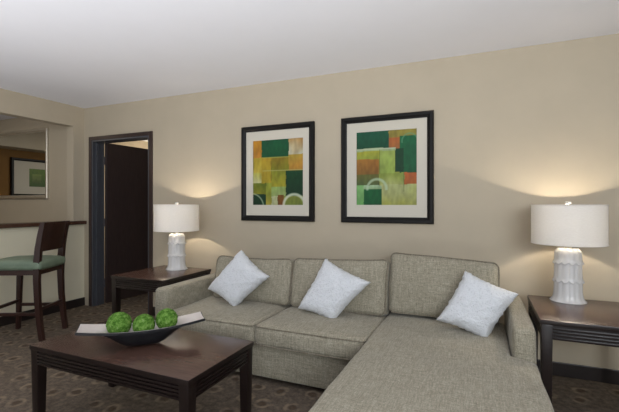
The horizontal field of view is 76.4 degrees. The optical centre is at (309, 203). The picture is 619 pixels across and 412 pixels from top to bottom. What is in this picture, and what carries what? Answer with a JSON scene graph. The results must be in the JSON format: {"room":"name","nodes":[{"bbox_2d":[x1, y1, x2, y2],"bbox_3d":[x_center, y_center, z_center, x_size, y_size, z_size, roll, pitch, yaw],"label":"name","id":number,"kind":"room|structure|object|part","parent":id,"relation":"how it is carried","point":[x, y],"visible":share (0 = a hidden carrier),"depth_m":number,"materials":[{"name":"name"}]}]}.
{"room":"hotel room","nodes":[
{"label":"hotel room","id":0,"kind":"room"},
{"bbox_2d":[0,88,83,316],"bbox_3d":[-4.144,0.034,1.920,0.120,2.440,6.500,0,0,23],"label":"wall","id":1,"kind":"structure","parent":0,"point":[21,241],"depth_m":4.54,"materials":[{"name":"paint"}]},
{"bbox_2d":[0,297,84,326],"bbox_3d":[-3.466,1.204,3.315,0.014,0.100,3.400,0,0,23],"label":"baseboard","id":2,"kind":"structure","parent":1,"relation":"attached to","point":[4,320],"depth_m":4.45,"materials":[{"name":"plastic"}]},
{"bbox_2d":[0,221,86,227],"bbox_3d":[-3.531,0.227,3.351,0.245,0.042,3.374,0,0,23],"label":"countertop","id":3,"kind":"structure","parent":1,"relation":"on","point":[22,224],"depth_m":4.22,"materials":[{"name":"laminate"}]},
{"bbox_2d":[104,141,147,277],"bbox_3d":[-3.409,0.034,6.855,0.100,2.440,2.860,0,0,23],"label":"wall","id":4,"kind":"structure","parent":0,"point":[139,144],"depth_m":6.99,"materials":[{"name":"beige paint"}]},
{"bbox_2d":[0,33,618,369],"bbox_3d":[-0.566,0.034,3.987,9.600,2.440,0.140,0,0,23],"label":"wall","id":5,"kind":"structure","parent":0,"point":[516,129],"depth_m":3.20,"materials":[{"name":"beige paint"}]},
{"bbox_2d":[0,128,48,198],"bbox_3d":[-4.026,-0.533,5.395,1.330,0.925,0.030,0,0,23],"label":"wall mirror","id":6,"kind":"object","parent":5,"relation":"attached to","point":[24,155],"visible":1,"depth_m":5.32,"materials":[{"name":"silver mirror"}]},
{"bbox_2d":[89,131,152,315],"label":"door","id":7,"kind":"structure","parent":5,"relation":"in","point":[128,221],"depth_m":4.99,"materials":[{"name":"paint"}]},
{"bbox_2d":[241,121,314,221],"bbox_3d":[-0.318,-0.300,3.784,0.789,0.928,0.035,0,0,23],"label":"framed picture","id":8,"kind":"object","parent":5,"relation":"attached to","point":[278,160],"visible":1,"depth_m":3.78,"materials":[{"name":"paper"}]},
{"bbox_2d":[253,138,302,204],"bbox_3d":[-0.308,-0.306,3.790,0.552,0.639,0.001,0,0,23],"label":"painting","id":9,"kind":"object","parent":8,"relation":"attached to","point":[277,164],"depth_m":3.79},
{"bbox_2d":[152,307,618,384],"bbox_3d":[1.018,1.204,3.216,6.080,0.100,0.014,0,0,23],"label":"baseboard","id":10,"kind":"structure","parent":5,"relation":"attached to","point":[604,375],"depth_m":2.80,"materials":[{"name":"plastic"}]},
{"bbox_2d":[341,110,433,223],"bbox_3d":[0.649,-0.300,3.364,0.794,0.928,0.035,0,0,23],"label":"framed picture","id":11,"kind":"object","parent":5,"relation":"attached to","point":[387,160],"visible":1,"depth_m":3.36,"materials":[{"name":"paper"}]},
{"bbox_2d":[357,128,416,204],"bbox_3d":[0.655,-0.310,3.372,0.526,0.645,0.001,0,0,23],"label":"painting","id":12,"kind":"object","parent":11,"relation":"attached to","point":[386,160],"depth_m":3.37},
{"bbox_2d":[0,0,618,141],"bbox_3d":[-1.290,-1.236,2.317,9.600,0.100,9.500,0,0,23],"label":"ceiling","id":13,"kind":"structure","parent":0,"point":[78,53],"depth_m":2.78,"materials":[{"name":"paint"}]},
{"bbox_2d":[0,278,618,411],"bbox_3d":[-1.290,1.304,2.317,9.600,0.100,9.500,0,0,23],"label":"floor","id":14,"kind":"structure","parent":0,"point":[65,392],"depth_m":2.64,"materials":[{"name":"carpet"}]},
{"bbox_2d":[0,221,69,341],"bbox_3d":[-2.686,0.712,3.776,0.529,1.085,0.428,0,0,-3],"label":"bar stool","id":15,"kind":"object","parent":14,"relation":"on","point":[50,235],"visible":1,"depth_m":3.69,"materials":[{"name":"brown wood"}]},
{"bbox_3d":[-2.915,0.934,3.951,0.060,0.641,0.042,0,0,-3],"label":"leg","id":16,"kind":"part","parent":15,"relation":"part of","materials":[{"name":"brown wood"}]},
{"bbox_3d":[-2.700,0.629,3.776,0.422,0.045,0.392,0,0,-3],"label":"seat frame","id":17,"kind":"part","parent":15,"relation":"part of","materials":[{"name":"brown wood"}]},
{"bbox_3d":[-2.704,0.565,3.775,0.492,0.116,0.428,0,0,-3],"label":"seat","id":18,"kind":"part","parent":15,"relation":"part of","materials":[{"name":"fabric"}]},
{"bbox_3d":[-2.469,0.712,3.601,0.105,1.085,0.042,0,0,-3],"label":"leg","id":19,"kind":"part","parent":15,"relation":"part of","materials":[{"name":"brown wood"}]},
{"bbox_3d":[-2.462,0.304,3.786,0.081,0.270,0.390,0,0,-3],"label":"backrest","id":20,"kind":"part","parent":15,"relation":"part of","materials":[{"name":"brown wood"}]},
{"bbox_3d":[-2.485,0.712,3.970,0.105,1.085,0.042,0,0,-3],"label":"leg","id":21,"kind":"part","parent":15,"relation":"part of","materials":[{"name":"brown wood"}]},
{"bbox_2d":[29,321,253,411],"bbox_3d":[-0.962,1.029,2.273,1.142,0.450,0.565,0,0,23],"label":"coffee table","id":22,"kind":"object","parent":14,"relation":"on","point":[181,367],"visible":0.78,"depth_m":2.11,"materials":[{"name":"brown wood"}]},
{"bbox_3d":[-1.554,1.042,2.258,0.058,0.424,0.058,0,0,23],"label":"leg","id":23,"kind":"part","parent":22,"relation":"part of","materials":[{"name":"brown wood"}]},
{"bbox_2d":[75,312,204,346],"bbox_3d":[-0.946,0.736,2.244,0.660,0.135,0.188,0,0,-23],"label":"decorative bowl","id":24,"kind":"object","parent":22,"relation":"on","point":[130,338],"visible":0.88,"depth_m":2.18,"materials":[{"name":"black ceramic"}]},
{"bbox_2d":[106,312,131,332],"bbox_3d":[-1.076,0.678,2.222,0.134,0.134,0.135,0,0,23],"label":"moss ball","id":25,"kind":"object","parent":24,"relation":"in","point":[118,322],"visible":0.85,"depth_m":2.18,"materials":[{"name":"green plant"}]},
{"bbox_2d":[132,314,154,331],"bbox_3d":[-0.943,0.688,2.237,0.122,0.123,0.123,0,0,23],"label":"moss ball","id":26,"kind":"object","parent":24,"relation":"in","point":[143,322],"visible":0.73,"depth_m":2.20,"materials":[{"name":"green plant"}]},
{"bbox_2d":[155,308,177,327],"bbox_3d":[-0.841,0.678,2.313,0.127,0.127,0.126,0,0,23],"label":"moss ball","id":27,"kind":"object","parent":24,"relation":"in","point":[167,317],"visible":0.85,"depth_m":2.27,"materials":[{"name":"green plant"}]},
{"bbox_3d":[-0.568,1.042,1.831,0.058,0.424,0.058,0,0,23],"label":"leg","id":28,"kind":"part","parent":22,"relation":"part of","materials":[{"name":"brown wood"}]},
{"bbox_3d":[-0.370,1.042,2.287,0.058,0.424,0.058,0,0,23],"label":"leg","id":29,"kind":"part","parent":22,"relation":"part of","materials":[{"name":"brown wood"}]},
{"bbox_2d":[111,265,210,313],"bbox_3d":[-1.365,0.945,3.668,0.600,0.619,0.645,0,0,23],"label":"end table","id":30,"kind":"object","parent":14,"relation":"on","point":[149,279],"visible":0.64,"depth_m":3.48,"materials":[{"name":"brown wood"}]},
{"bbox_3d":[-1.725,0.958,3.509,0.056,0.593,0.056,0,0,23],"label":"leg","id":31,"kind":"part","parent":30,"relation":"part of","materials":[{"name":"brown wood"}]},
{"bbox_3d":[-1.235,0.958,3.296,0.056,0.593,0.056,0,0,23],"label":"leg","id":32,"kind":"part","parent":30,"relation":"part of","materials":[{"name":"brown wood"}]},
{"bbox_2d":[153,202,198,270],"bbox_3d":[-1.299,0.308,3.847,0.429,0.651,0.430,0,0,-4],"label":"table lamp","id":33,"kind":"object","parent":30,"relation":"on","point":[176,217],"visible":1,"depth_m":3.71,"materials":[{"name":"white ceramic"}]},
{"bbox_3d":[-1.299,0.133,3.847,0.424,0.258,0.424,0,0,23],"label":"lamp shade","id":34,"kind":"part","parent":33,"relation":"part of","materials":[{"name":"fabric"}]},
{"bbox_2d":[155,252,553,411],"bbox_3d":[-0.049,0.809,2.561,2.696,0.891,1.878,0,0,23],"label":"sectional sofa","id":35,"kind":"object","parent":14,"relation":"on","point":[387,350],"visible":0.84,"depth_m":2.61,"materials":[{"name":"fabric"}]},
{"bbox_3d":[-1.018,0.950,3.529,0.147,0.553,0.874,0,0,23],"label":"arm","id":36,"kind":"part","parent":35,"relation":"part of","materials":[{"name":"fabric"}]},
{"bbox_2d":[173,296,290,341],"bbox_3d":[-0.609,0.913,3.268,0.830,0.197,0.836,0,0,23],"label":"seat cushion","id":37,"kind":"object","parent":35,"relation":"on","point":[240,321],"depth_m":2.99,"materials":[{"name":"fabric"}]},
{"bbox_2d":[208,249,268,304],"bbox_3d":[-0.592,0.616,3.272,0.572,0.458,0.242,0,0,23],"label":"throw pillow","id":38,"kind":"object","parent":35,"relation":"on","point":[240,277],"visible":1,"depth_m":3.19,"materials":[{"name":"white fabric"}]},
{"bbox_2d":[214,256,293,304],"bbox_3d":[-0.464,0.657,3.432,0.775,0.391,0.244,0,-13,23],"label":"cushion","id":39,"kind":"object","parent":35,"relation":"on","point":[277,289],"depth_m":3.25,"materials":[{"name":"fabric"}]},
{"bbox_2d":[255,306,390,360],"bbox_3d":[0.141,0.913,2.946,0.815,0.199,0.842,0,0,23],"label":"seat cushion","id":40,"kind":"object","parent":35,"relation":"on","point":[289,330],"depth_m":2.65,"materials":[{"name":"fabric"}]},
{"bbox_2d":[298,258,370,317],"bbox_3d":[0.183,0.637,2.922,0.543,0.435,0.235,0,0,23],"label":"throw pillow","id":41,"kind":"object","parent":35,"relation":"on","point":[333,288],"visible":0.98,"depth_m":2.86,"materials":[{"name":"white fabric"}]},
{"bbox_2d":[291,258,389,315],"bbox_3d":[0.243,0.640,3.124,0.785,0.427,0.243,0,-13,23],"label":"cushion","id":42,"kind":"object","parent":35,"relation":"on","point":[374,300],"depth_m":2.96,"materials":[{"name":"fabric"}]},
{"bbox_2d":[308,312,553,411],"bbox_3d":[0.720,0.920,2.120,0.924,0.212,1.680,0,0,23],"label":"cushion","id":43,"kind":"object","parent":35,"relation":"on","point":[407,362],"depth_m":1.90,"materials":[{"name":"fabric"}]},
{"bbox_2d":[390,253,498,317],"bbox_3d":[0.976,0.601,2.876,0.759,0.459,0.247,0,-13,23],"label":"cushion","id":44,"kind":"object","parent":35,"relation":"on","point":[421,286],"depth_m":2.81,"materials":[{"name":"fabric"}]},
{"bbox_2d":[436,271,518,336],"bbox_3d":[1.078,0.648,2.534,0.492,0.404,0.228,0,0,23],"label":"throw pillow","id":45,"kind":"object","parent":35,"relation":"on","point":[476,305],"visible":0.99,"depth_m":2.47,"materials":[{"name":"white fabric"}]},
{"bbox_3d":[1.331,0.946,2.509,0.124,0.554,0.874,0,0,23],"label":"arm","id":46,"kind":"part","parent":35,"relation":"part of","materials":[{"name":"fabric"}]},
{"bbox_2d":[527,295,618,404],"bbox_3d":[1.673,0.945,2.337,0.600,0.619,0.645,0,0,23],"label":"end table","id":47,"kind":"object","parent":14,"relation":"on","point":[596,322],"visible":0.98,"depth_m":2.16,"materials":[{"name":"brown wood"}]},
{"bbox_3d":[1.543,0.958,2.709,0.056,0.593,0.056,0,0,23],"label":"leg","id":48,"kind":"part","parent":47,"relation":"part of","materials":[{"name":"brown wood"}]},
{"bbox_3d":[1.312,0.958,2.178,0.056,0.593,0.056,0,0,23],"label":"leg","id":49,"kind":"part","parent":47,"relation":"part of","materials":[{"name":"brown wood"}]},
{"bbox_2d":[531,201,608,304],"bbox_3d":[1.697,0.308,2.580,0.429,0.651,0.430,0,0,-4],"label":"table lamp","id":50,"kind":"object","parent":47,"relation":"on","point":[567,226],"visible":1,"depth_m":2.48,"materials":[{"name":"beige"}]},
{"bbox_3d":[1.697,0.133,2.580,0.424,0.258,0.424,0,0,23],"label":"lamp shade","id":51,"kind":"part","parent":50,"relation":"part of","materials":[{"name":"fabric"}]}
]}

